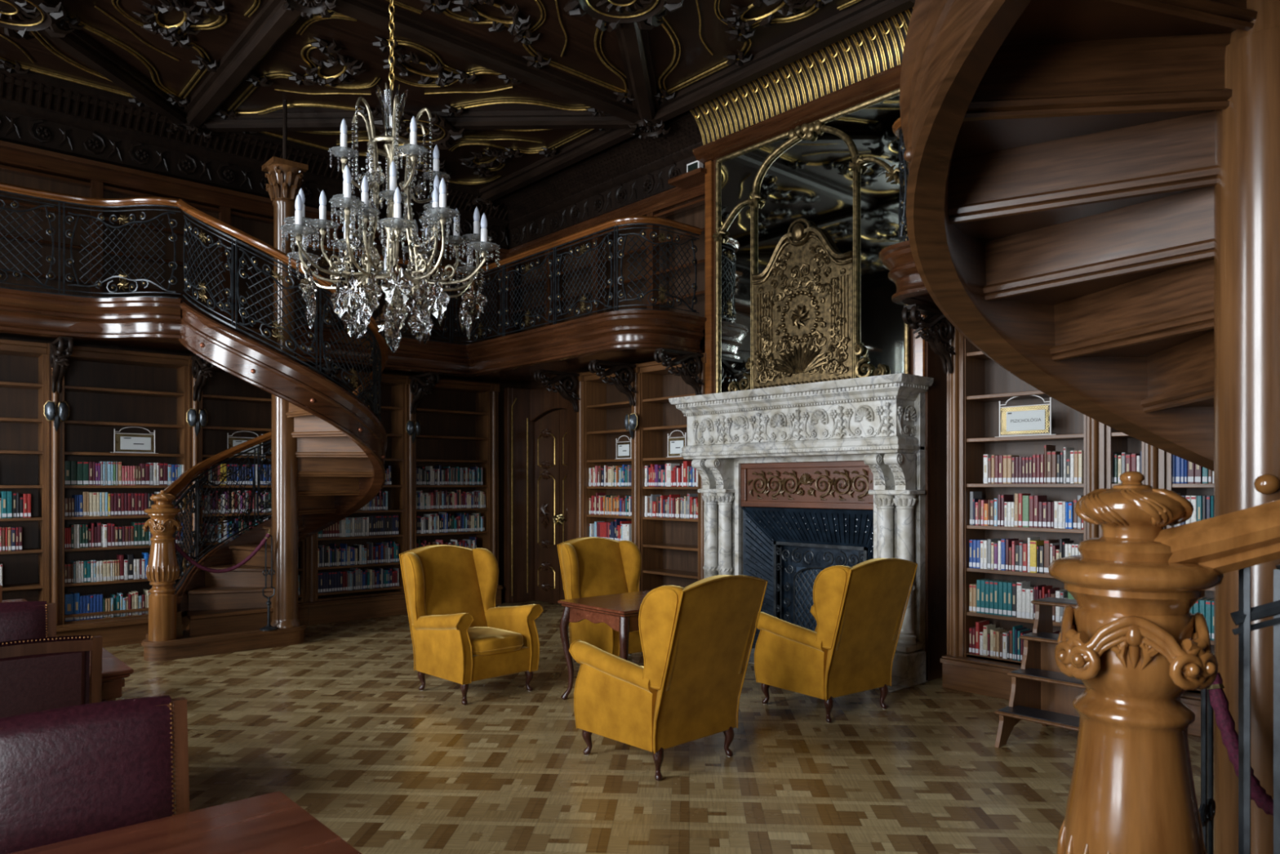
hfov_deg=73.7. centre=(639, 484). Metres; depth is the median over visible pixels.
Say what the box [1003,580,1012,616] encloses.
book
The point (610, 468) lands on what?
book
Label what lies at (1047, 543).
book
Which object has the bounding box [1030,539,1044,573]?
book
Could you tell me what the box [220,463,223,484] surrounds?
book
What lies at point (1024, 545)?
book
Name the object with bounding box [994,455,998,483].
book
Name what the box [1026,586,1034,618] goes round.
book
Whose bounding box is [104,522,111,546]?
book
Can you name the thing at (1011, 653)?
book
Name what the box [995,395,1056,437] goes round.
sign
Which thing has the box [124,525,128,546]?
book
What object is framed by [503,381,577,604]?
door
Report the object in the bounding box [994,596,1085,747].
steps
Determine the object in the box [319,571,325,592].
book
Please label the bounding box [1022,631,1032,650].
book
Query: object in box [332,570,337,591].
book
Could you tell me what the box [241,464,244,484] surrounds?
book
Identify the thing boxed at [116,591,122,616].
book
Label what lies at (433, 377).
bracket
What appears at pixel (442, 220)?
socket
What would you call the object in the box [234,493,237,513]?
book
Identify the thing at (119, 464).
book
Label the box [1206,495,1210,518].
book
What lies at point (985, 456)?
book
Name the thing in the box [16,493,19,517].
book
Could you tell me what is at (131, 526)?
book
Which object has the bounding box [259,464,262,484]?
book
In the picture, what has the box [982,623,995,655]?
book
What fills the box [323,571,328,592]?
book
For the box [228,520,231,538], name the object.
book
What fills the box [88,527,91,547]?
book
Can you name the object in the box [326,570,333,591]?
book
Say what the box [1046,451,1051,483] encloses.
book
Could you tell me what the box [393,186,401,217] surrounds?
candle
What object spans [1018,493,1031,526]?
book
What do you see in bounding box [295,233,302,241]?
socket
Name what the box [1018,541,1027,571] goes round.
book
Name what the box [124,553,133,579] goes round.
book
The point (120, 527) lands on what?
book
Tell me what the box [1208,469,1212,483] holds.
book
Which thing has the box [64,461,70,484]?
book
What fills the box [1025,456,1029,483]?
book
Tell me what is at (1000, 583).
book
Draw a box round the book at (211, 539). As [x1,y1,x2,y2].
[208,523,213,542]
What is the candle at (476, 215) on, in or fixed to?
on the chandelier at (351, 298)
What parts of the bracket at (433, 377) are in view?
bracket arm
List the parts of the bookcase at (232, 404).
rail, shelf, shelf, shelf, shelf, shelf, panel, shelf, panel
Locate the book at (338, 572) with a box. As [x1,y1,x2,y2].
[334,570,339,591]
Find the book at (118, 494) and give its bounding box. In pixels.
[117,493,120,515]
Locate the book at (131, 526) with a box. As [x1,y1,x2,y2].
[130,525,133,546]
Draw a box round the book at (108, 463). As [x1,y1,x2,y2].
[106,461,111,484]
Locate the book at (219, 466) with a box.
[217,463,220,484]
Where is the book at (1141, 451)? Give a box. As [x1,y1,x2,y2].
[1140,450,1142,473]
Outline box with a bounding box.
[667,160,706,190]
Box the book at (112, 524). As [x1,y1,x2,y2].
[111,523,114,546]
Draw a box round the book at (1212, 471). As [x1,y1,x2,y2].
[1212,471,1213,483]
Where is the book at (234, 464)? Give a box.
[233,463,236,484]
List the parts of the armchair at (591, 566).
backrest, armrest, seat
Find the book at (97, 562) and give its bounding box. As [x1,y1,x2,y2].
[96,560,99,581]
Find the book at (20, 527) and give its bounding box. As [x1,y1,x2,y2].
[17,526,22,550]
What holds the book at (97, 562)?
on the bookcase at (104, 390)
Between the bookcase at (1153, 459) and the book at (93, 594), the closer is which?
the bookcase at (1153, 459)
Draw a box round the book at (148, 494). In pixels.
[147,493,151,508]
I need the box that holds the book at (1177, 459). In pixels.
[1175,455,1180,483]
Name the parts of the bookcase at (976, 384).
panel, shelf, shelf, shelf, shelf, shelf, shelf, shelf, shelf, shelf, panel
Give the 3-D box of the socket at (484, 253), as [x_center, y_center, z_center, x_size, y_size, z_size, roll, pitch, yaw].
[-0.942,-1.390,5.153,0.037,0.040,0.037,0,0,-19]
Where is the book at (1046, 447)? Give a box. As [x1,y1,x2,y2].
[1044,444,1055,483]
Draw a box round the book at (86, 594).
[83,593,89,619]
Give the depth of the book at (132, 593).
8.66 m
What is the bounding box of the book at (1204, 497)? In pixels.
[1202,495,1206,519]
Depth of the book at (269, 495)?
9.56 m
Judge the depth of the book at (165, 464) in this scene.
8.85 m
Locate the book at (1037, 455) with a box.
[1036,454,1039,483]
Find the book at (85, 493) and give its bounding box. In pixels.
[80,491,87,516]
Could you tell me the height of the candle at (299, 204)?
0.215 m
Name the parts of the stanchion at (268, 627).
stem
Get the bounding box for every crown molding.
[0,68,508,253]
[502,111,705,253]
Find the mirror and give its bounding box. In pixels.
[712,88,909,393]
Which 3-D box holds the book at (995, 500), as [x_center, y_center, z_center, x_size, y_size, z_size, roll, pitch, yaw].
[2.778,0.215,6.589,0.151,0.210,0.026,0,0,-42]
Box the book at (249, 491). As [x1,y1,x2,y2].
[248,490,251,512]
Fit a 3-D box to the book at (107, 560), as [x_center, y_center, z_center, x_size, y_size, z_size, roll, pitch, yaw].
[-5.352,0.864,8.575,0.032,0.200,0.162,0,0,-42]
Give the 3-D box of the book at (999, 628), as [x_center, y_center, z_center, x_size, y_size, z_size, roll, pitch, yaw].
[2.767,1.223,6.626,0.164,0.204,0.028,0,0,-42]
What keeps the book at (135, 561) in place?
on the bookcase at (104, 390)
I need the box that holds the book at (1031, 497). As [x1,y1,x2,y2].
[1029,495,1033,527]
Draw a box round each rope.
[174,533,271,573]
[1207,672,1273,816]
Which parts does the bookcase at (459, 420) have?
panel, rail, shelf, shelf, shelf, shelf, shelf, shelf, panel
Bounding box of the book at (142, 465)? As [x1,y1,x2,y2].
[137,463,145,484]
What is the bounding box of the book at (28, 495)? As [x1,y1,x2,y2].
[26,493,31,517]
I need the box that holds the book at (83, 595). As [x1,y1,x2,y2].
[80,594,86,619]
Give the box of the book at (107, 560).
[105,559,110,581]
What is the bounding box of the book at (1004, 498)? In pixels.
[1000,494,1013,526]
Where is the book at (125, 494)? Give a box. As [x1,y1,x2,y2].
[124,493,127,515]
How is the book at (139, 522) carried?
on the bookcase at (104, 390)
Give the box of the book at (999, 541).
[997,540,1000,569]
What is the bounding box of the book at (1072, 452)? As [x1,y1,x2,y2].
[1070,450,1074,483]
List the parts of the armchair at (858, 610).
leg, armrest, armrest, leg, backrest, leg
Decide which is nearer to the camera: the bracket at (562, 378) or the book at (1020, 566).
the book at (1020, 566)
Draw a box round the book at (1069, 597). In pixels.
[1067,591,1074,599]
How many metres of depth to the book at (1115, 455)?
5.91 m
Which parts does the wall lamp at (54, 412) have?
lamp shade, lamp shade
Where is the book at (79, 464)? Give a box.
[76,461,82,484]
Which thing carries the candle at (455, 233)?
on the chandelier at (351, 298)
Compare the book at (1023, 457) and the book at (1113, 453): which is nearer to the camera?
the book at (1113, 453)
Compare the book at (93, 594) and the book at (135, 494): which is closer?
the book at (93, 594)
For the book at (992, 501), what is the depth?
6.56 m
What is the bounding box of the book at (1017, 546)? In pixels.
[1014,544,1019,571]
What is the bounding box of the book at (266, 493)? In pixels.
[264,492,268,512]
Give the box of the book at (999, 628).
[990,626,1003,656]
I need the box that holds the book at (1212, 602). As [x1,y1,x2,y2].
[1211,600,1213,639]
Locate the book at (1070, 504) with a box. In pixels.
[1068,502,1073,528]
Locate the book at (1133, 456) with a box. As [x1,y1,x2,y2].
[1130,453,1140,471]
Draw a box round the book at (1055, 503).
[1053,501,1057,528]
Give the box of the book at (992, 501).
[990,499,994,525]
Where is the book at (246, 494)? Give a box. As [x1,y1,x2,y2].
[241,490,248,512]
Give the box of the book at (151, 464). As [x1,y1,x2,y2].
[146,462,153,484]
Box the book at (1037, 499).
[1033,495,1047,527]
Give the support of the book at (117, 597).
on the bookcase at (104, 390)
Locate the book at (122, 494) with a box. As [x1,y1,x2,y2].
[120,493,124,515]
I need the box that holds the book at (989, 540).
[987,537,1000,568]
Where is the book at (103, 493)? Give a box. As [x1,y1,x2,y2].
[102,492,105,515]
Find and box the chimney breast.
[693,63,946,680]
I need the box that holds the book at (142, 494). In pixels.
[141,493,144,515]
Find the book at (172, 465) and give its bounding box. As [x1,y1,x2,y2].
[171,464,174,483]
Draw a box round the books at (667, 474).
[0,447,1210,661]
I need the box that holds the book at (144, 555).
[142,551,148,577]
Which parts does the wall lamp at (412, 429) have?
lamp shade, lamp shade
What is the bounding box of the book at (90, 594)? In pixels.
[88,593,93,618]
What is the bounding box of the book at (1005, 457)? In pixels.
[1002,455,1007,483]
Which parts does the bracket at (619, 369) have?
bracket arm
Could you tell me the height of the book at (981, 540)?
0.220 m
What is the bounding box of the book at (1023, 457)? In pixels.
[1022,456,1025,483]
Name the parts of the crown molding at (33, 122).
moulding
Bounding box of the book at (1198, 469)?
[1195,463,1202,483]
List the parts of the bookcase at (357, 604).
panel, shelf, shelf, shelf, shelf, rail, shelf, shelf, shelf, shelf, shelf, panel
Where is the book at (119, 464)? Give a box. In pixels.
[117,462,121,484]
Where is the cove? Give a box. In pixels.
[688,7,913,145]
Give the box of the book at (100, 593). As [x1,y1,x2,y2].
[98,592,102,617]
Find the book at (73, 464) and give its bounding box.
[70,461,76,484]
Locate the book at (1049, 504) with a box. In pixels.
[1047,502,1051,528]
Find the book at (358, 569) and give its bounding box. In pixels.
[357,568,360,589]
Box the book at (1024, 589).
[1022,586,1032,617]
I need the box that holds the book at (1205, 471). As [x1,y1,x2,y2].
[1202,466,1208,483]
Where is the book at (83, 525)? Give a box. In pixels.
[82,524,84,547]
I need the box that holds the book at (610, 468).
[607,466,612,486]
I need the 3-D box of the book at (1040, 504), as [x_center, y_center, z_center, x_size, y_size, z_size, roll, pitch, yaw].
[3.006,0.225,6.341,0.160,0.190,0.028,0,0,-42]
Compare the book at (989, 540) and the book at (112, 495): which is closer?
the book at (989, 540)
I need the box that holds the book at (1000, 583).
[998,580,1009,615]
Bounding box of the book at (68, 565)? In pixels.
[64,562,71,583]
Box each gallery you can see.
[0,182,706,383]
[879,117,940,310]
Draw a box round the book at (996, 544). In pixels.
[994,542,998,569]
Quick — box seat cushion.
[467,626,523,655]
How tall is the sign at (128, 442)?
0.274 m
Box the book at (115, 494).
[114,493,117,515]
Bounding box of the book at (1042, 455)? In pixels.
[1040,453,1044,483]
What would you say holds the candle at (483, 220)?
on the chandelier at (351, 298)
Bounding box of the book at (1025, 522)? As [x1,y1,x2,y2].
[1022,495,1029,527]
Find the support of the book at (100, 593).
on the bookcase at (104, 390)
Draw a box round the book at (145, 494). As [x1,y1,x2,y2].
[144,493,147,515]
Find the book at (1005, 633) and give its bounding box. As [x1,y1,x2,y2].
[1002,631,1009,658]
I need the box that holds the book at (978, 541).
[976,538,985,568]
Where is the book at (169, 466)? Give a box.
[167,464,171,484]
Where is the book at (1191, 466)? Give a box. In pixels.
[1187,461,1195,483]
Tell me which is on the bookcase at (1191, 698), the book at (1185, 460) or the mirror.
the book at (1185, 460)
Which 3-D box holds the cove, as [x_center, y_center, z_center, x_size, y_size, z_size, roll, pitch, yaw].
[1.431,-3.622,7.677,0.549,0.465,2.680,0,0,-42]
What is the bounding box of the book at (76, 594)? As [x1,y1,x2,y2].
[71,591,79,620]
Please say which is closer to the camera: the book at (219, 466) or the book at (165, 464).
the book at (165, 464)
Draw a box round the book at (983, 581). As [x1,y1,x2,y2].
[980,578,992,613]
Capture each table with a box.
[2,598,27,602]
[8,791,361,853]
[88,647,133,703]
[557,590,650,699]
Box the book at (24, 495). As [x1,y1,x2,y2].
[21,493,26,517]
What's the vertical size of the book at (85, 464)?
0.235 m
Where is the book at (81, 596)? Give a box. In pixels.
[80,594,83,619]
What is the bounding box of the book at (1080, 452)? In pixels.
[1078,450,1083,483]
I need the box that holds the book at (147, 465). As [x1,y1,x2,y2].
[145,463,149,484]
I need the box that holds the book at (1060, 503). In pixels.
[1057,501,1062,528]
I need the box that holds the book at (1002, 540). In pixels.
[1000,537,1013,570]
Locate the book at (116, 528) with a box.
[114,525,118,546]
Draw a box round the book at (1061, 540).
[1059,537,1070,558]
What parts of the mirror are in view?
relief panel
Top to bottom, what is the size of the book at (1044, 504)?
0.190 m
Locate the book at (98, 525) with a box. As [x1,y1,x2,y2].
[93,522,101,546]
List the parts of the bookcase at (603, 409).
panel, rail, shelf, shelf, shelf, shelf, shelf, panel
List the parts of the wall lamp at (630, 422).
lamp shade, lamp shade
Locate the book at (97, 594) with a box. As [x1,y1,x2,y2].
[94,593,99,618]
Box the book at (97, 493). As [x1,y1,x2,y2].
[96,492,99,515]
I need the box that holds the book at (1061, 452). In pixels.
[1060,451,1063,483]
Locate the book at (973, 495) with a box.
[969,491,982,524]
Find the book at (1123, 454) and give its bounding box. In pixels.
[1121,452,1133,482]
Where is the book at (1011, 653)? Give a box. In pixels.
[1008,629,1013,659]
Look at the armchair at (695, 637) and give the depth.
4.71 m
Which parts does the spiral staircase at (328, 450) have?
newel post, railing panel, railing panel, railing panel, railing panel, handrail, railing panel, tie rod, railing panel, railing panel, railing panel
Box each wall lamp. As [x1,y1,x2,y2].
[44,400,69,431]
[186,408,207,436]
[405,419,421,444]
[624,413,637,439]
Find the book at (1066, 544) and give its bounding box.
[1065,542,1073,556]
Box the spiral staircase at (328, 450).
[141,100,388,661]
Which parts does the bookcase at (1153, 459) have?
shelf, panel, shelf, panel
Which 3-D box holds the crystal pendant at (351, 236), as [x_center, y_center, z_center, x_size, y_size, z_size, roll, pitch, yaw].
[-1.857,-1.649,5.497,0.042,0.215,0.042,0,0,-42]
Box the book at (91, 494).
[88,492,93,515]
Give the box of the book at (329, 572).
[327,571,331,591]
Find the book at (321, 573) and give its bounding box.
[318,571,322,592]
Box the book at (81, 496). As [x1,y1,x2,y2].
[79,494,83,516]
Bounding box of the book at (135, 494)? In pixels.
[134,493,137,515]
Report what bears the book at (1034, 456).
on the bookcase at (976, 384)
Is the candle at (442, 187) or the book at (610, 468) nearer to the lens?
the candle at (442, 187)
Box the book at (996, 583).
[994,579,1003,614]
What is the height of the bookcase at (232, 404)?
2.950 m
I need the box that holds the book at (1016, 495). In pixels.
[1014,493,1018,526]
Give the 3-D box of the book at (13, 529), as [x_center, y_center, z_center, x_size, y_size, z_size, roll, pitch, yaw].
[-5.931,0.514,8.067,0.032,0.220,0.173,0,0,-42]
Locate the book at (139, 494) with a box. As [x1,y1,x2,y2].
[137,493,141,515]
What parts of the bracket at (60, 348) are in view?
bracket arm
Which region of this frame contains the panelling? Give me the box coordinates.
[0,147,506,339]
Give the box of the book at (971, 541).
[968,538,978,568]
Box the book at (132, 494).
[131,493,134,515]
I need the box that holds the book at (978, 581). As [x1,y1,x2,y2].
[976,577,986,613]
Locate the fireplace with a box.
[668,373,933,692]
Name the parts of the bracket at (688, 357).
bracket arm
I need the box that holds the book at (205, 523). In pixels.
[203,522,207,542]
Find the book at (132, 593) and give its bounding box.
[128,591,134,615]
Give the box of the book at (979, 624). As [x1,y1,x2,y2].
[975,619,989,654]
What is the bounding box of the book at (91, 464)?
[88,462,93,484]
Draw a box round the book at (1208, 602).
[1205,598,1213,639]
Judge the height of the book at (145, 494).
0.225 m
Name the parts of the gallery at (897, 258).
handrail, railing panel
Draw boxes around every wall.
[0,164,519,598]
[520,204,705,410]
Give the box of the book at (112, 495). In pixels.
[107,493,114,515]
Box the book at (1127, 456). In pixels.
[1125,454,1130,471]
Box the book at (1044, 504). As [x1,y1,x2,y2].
[1042,501,1050,528]
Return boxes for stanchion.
[259,528,278,631]
[1198,688,1215,853]
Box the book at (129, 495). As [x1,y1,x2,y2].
[127,493,131,515]
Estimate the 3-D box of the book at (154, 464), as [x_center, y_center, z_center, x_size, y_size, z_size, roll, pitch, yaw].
[-5.044,-0.105,8.848,0.028,0.230,0.160,0,0,-42]
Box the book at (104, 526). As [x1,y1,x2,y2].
[102,524,106,546]
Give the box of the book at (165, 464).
[163,462,167,484]
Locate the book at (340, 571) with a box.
[337,570,342,591]
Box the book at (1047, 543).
[1044,538,1058,573]
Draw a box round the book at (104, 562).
[101,560,106,581]
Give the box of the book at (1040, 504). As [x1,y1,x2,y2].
[1038,501,1051,527]
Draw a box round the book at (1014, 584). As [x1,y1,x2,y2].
[1012,581,1019,617]
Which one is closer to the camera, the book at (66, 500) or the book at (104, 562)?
the book at (66, 500)
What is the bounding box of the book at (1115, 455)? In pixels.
[1114,453,1121,483]
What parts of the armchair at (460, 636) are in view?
leg, armrest, backrest, leg, seat, armrest, leg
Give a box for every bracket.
[49,336,73,393]
[191,355,215,401]
[408,372,439,413]
[533,368,579,412]
[587,359,636,406]
[653,347,703,395]
[902,303,955,373]
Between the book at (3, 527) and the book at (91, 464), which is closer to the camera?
the book at (3, 527)
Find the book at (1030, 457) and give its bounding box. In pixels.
[1029,456,1032,483]
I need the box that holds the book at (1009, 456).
[1007,454,1019,483]
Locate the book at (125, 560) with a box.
[124,559,127,579]
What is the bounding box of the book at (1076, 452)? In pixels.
[1074,450,1078,483]
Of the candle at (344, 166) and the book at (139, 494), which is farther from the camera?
the book at (139, 494)
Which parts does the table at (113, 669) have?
leg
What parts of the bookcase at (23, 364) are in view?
shelf, shelf, shelf, shelf, shelf, shelf, shelf, rail, panel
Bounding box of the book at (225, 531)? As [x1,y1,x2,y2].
[223,520,226,541]
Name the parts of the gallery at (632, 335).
railing panel, handrail, railing panel, railing panel, railing panel, railing panel, handrail, railing panel, railing panel, railing panel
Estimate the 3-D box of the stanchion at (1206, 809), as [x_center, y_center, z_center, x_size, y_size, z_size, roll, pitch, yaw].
[1.505,0.932,2.265,0.170,0.991,0.170,0,0,-42]
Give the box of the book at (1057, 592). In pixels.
[1055,588,1066,622]
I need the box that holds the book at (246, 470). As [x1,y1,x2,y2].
[244,464,247,484]
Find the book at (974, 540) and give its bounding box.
[973,538,986,568]
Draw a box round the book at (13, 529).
[9,526,15,551]
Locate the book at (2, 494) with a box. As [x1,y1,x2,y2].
[0,491,6,518]
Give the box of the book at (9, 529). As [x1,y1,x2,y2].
[6,526,11,551]
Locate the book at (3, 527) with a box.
[0,526,4,551]
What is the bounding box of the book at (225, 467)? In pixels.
[223,463,226,484]
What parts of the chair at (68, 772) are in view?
rail, post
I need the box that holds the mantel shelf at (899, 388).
[668,373,933,417]
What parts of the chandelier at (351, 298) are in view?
arm, arm, arm, arm, arm, arm, arm, arm, arm, arm, stem, glass crown, chain, arm, arm, arm, arm, arm, arm, arm, arm, arm, arm, arm, arm, arm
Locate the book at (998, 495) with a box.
[997,494,1000,525]
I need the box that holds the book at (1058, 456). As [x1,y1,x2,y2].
[1056,454,1060,483]
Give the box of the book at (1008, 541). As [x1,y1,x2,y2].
[1005,537,1018,570]
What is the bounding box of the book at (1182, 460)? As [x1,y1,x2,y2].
[1180,457,1184,483]
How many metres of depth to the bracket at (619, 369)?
9.35 m
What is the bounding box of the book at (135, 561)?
[133,558,137,578]
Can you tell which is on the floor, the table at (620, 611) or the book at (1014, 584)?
the table at (620, 611)
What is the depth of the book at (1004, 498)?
6.50 m
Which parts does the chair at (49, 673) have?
rail, post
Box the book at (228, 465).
[226,464,229,484]
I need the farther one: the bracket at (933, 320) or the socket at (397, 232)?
the bracket at (933, 320)
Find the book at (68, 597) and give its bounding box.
[64,592,73,621]
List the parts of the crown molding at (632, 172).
moulding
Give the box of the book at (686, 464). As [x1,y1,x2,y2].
[682,461,691,486]
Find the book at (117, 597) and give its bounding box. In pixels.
[115,594,119,616]
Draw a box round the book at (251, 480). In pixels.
[249,464,253,484]
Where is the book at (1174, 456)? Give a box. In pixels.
[1173,454,1175,483]
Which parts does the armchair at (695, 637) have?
leg, armrest, leg, backrest, leg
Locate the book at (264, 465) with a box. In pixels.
[262,464,266,484]
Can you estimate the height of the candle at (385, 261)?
0.215 m
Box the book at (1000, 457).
[998,455,1003,483]
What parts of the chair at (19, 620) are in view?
post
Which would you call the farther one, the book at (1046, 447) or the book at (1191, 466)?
the book at (1046, 447)
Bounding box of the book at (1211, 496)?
[1210,495,1213,517]
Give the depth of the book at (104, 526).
8.50 m
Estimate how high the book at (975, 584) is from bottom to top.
0.215 m
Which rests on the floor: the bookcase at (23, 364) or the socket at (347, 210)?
the bookcase at (23, 364)
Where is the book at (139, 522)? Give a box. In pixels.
[135,521,141,545]
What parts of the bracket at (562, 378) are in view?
bracket arm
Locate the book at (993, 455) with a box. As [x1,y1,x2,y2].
[991,454,999,483]
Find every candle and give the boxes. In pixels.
[294,193,302,225]
[298,188,305,217]
[319,190,326,219]
[340,118,347,147]
[342,164,348,194]
[343,166,351,197]
[343,218,345,239]
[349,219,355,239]
[360,176,368,206]
[384,246,386,270]
[389,160,396,191]
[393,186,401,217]
[409,115,417,144]
[413,219,417,237]
[431,186,439,207]
[432,144,439,171]
[433,174,439,202]
[439,177,446,208]
[453,208,459,235]
[466,243,473,266]
[473,206,479,234]
[480,213,487,241]
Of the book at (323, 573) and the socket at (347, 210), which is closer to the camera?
the socket at (347, 210)
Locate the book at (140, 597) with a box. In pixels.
[137,594,142,614]
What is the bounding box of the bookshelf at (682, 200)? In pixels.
[506,182,705,335]
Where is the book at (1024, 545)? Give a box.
[1022,542,1027,572]
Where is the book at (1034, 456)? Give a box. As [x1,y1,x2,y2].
[1032,454,1036,483]
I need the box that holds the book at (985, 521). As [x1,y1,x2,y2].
[983,503,987,525]
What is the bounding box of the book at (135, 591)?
[130,590,137,614]
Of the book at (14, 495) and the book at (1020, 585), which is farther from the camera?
the book at (14, 495)
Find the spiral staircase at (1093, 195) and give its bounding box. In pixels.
[899,0,1279,853]
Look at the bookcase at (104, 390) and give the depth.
8.64 m
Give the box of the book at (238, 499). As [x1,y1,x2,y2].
[232,490,239,512]
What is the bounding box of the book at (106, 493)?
[105,492,107,515]
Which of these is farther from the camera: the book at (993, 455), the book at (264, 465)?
the book at (264, 465)
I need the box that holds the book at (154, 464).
[153,462,156,484]
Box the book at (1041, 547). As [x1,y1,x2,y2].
[1039,545,1044,573]
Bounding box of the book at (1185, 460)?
[1184,459,1187,483]
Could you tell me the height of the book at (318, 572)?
0.235 m
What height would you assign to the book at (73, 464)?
0.235 m
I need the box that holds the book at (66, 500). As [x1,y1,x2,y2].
[64,497,68,516]
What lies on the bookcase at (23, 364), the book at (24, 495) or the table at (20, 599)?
the book at (24, 495)
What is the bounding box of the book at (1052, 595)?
[1050,592,1055,621]
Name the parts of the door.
carved panel, carved panel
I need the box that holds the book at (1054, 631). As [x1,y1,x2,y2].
[1053,630,1059,634]
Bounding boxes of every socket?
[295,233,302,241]
[319,227,326,235]
[340,156,346,164]
[344,207,351,215]
[363,215,368,223]
[390,199,394,206]
[394,227,400,235]
[410,154,417,161]
[432,224,438,231]
[439,217,446,224]
[453,243,459,249]
[481,250,487,257]
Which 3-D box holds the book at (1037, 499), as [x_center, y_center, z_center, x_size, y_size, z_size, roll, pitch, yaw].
[2.984,0.203,6.364,0.159,0.235,0.032,0,0,-42]
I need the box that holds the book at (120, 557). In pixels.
[116,554,124,579]
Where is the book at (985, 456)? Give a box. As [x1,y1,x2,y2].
[983,454,991,483]
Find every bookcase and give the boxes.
[0,338,47,601]
[46,342,189,647]
[187,355,309,625]
[305,366,408,624]
[404,375,502,613]
[575,368,631,537]
[631,352,706,591]
[940,325,1106,699]
[1106,425,1165,528]
[1165,451,1213,738]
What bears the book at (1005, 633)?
on the bookcase at (976, 384)
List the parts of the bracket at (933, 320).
bracket arm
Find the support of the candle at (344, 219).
on the chandelier at (351, 298)
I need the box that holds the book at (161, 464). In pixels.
[159,462,163,484]
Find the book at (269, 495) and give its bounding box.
[268,492,271,512]
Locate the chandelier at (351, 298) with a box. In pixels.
[280,0,500,352]
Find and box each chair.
[0,585,2,602]
[0,600,56,641]
[0,635,102,718]
[0,695,189,853]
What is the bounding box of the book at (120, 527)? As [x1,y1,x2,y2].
[116,525,122,546]
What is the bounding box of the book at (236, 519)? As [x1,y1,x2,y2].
[231,517,238,535]
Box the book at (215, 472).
[214,463,217,484]
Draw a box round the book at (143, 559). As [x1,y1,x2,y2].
[137,557,145,578]
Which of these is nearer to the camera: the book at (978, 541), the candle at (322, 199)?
the candle at (322, 199)
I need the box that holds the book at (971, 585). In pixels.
[968,582,976,612]
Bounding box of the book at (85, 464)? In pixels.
[82,461,88,484]
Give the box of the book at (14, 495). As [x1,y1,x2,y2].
[12,492,16,517]
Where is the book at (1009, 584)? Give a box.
[1007,581,1018,616]
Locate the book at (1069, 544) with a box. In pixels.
[1068,542,1078,555]
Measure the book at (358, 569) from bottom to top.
0.249 m
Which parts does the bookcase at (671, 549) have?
panel, shelf, shelf, shelf, shelf, shelf, shelf, shelf, rail, panel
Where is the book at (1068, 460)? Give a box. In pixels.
[1066,457,1070,483]
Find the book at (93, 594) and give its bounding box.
[90,593,96,618]
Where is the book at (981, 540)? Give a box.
[980,539,986,568]
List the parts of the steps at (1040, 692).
panel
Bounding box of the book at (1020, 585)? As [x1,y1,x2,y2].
[1016,580,1030,617]
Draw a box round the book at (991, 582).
[989,579,1003,614]
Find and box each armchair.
[399,544,543,705]
[556,536,642,662]
[568,574,768,780]
[754,558,917,723]
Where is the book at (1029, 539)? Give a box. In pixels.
[1027,536,1039,572]
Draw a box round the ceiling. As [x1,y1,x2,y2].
[0,0,915,212]
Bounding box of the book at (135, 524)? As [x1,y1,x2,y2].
[130,521,137,545]
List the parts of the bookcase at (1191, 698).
panel, shelf, shelf, panel, shelf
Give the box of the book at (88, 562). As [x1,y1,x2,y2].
[85,560,90,582]
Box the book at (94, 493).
[93,492,96,515]
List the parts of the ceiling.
gilt moulding, gilt moulding, gilt moulding, gilt moulding, gilt moulding, gilt moulding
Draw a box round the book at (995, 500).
[994,498,997,525]
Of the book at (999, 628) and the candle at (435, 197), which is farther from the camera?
the book at (999, 628)
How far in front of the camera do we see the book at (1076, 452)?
6.10 m
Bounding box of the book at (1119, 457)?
[1117,455,1121,483]
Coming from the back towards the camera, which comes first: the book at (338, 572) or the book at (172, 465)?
the book at (338, 572)
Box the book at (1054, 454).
[1051,451,1060,483]
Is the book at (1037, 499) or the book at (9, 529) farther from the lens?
the book at (9, 529)
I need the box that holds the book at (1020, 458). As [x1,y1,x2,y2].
[1018,457,1022,483]
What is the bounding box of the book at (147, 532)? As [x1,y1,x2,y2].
[144,521,148,545]
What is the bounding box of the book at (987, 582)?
[985,578,994,613]
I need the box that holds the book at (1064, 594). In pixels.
[1060,590,1067,622]
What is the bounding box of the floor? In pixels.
[103,598,1213,853]
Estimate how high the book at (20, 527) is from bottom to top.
0.220 m
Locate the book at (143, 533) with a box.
[141,521,145,545]
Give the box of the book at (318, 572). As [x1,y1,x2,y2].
[318,572,319,592]
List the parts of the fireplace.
moulding, frame, panel frame, carved panel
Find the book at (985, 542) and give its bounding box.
[983,539,987,568]
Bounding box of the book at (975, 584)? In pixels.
[973,583,976,612]
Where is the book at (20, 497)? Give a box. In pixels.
[19,496,22,517]
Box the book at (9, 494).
[6,491,12,517]
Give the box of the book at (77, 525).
[76,524,79,547]
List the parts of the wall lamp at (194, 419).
lamp shade, lamp shade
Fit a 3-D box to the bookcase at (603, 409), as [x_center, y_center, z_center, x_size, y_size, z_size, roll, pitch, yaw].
[-0.333,0.125,10.074,0.475,2.950,1.008,0,0,-42]
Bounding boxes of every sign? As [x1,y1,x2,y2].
[113,426,158,453]
[226,431,262,455]
[615,435,631,458]
[667,430,686,457]
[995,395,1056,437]
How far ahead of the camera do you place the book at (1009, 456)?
6.46 m
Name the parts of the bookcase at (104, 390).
shelf, shelf, shelf, rail, panel, shelf, shelf, shelf, shelf, shelf, shelf, panel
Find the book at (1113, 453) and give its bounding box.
[1112,452,1120,483]

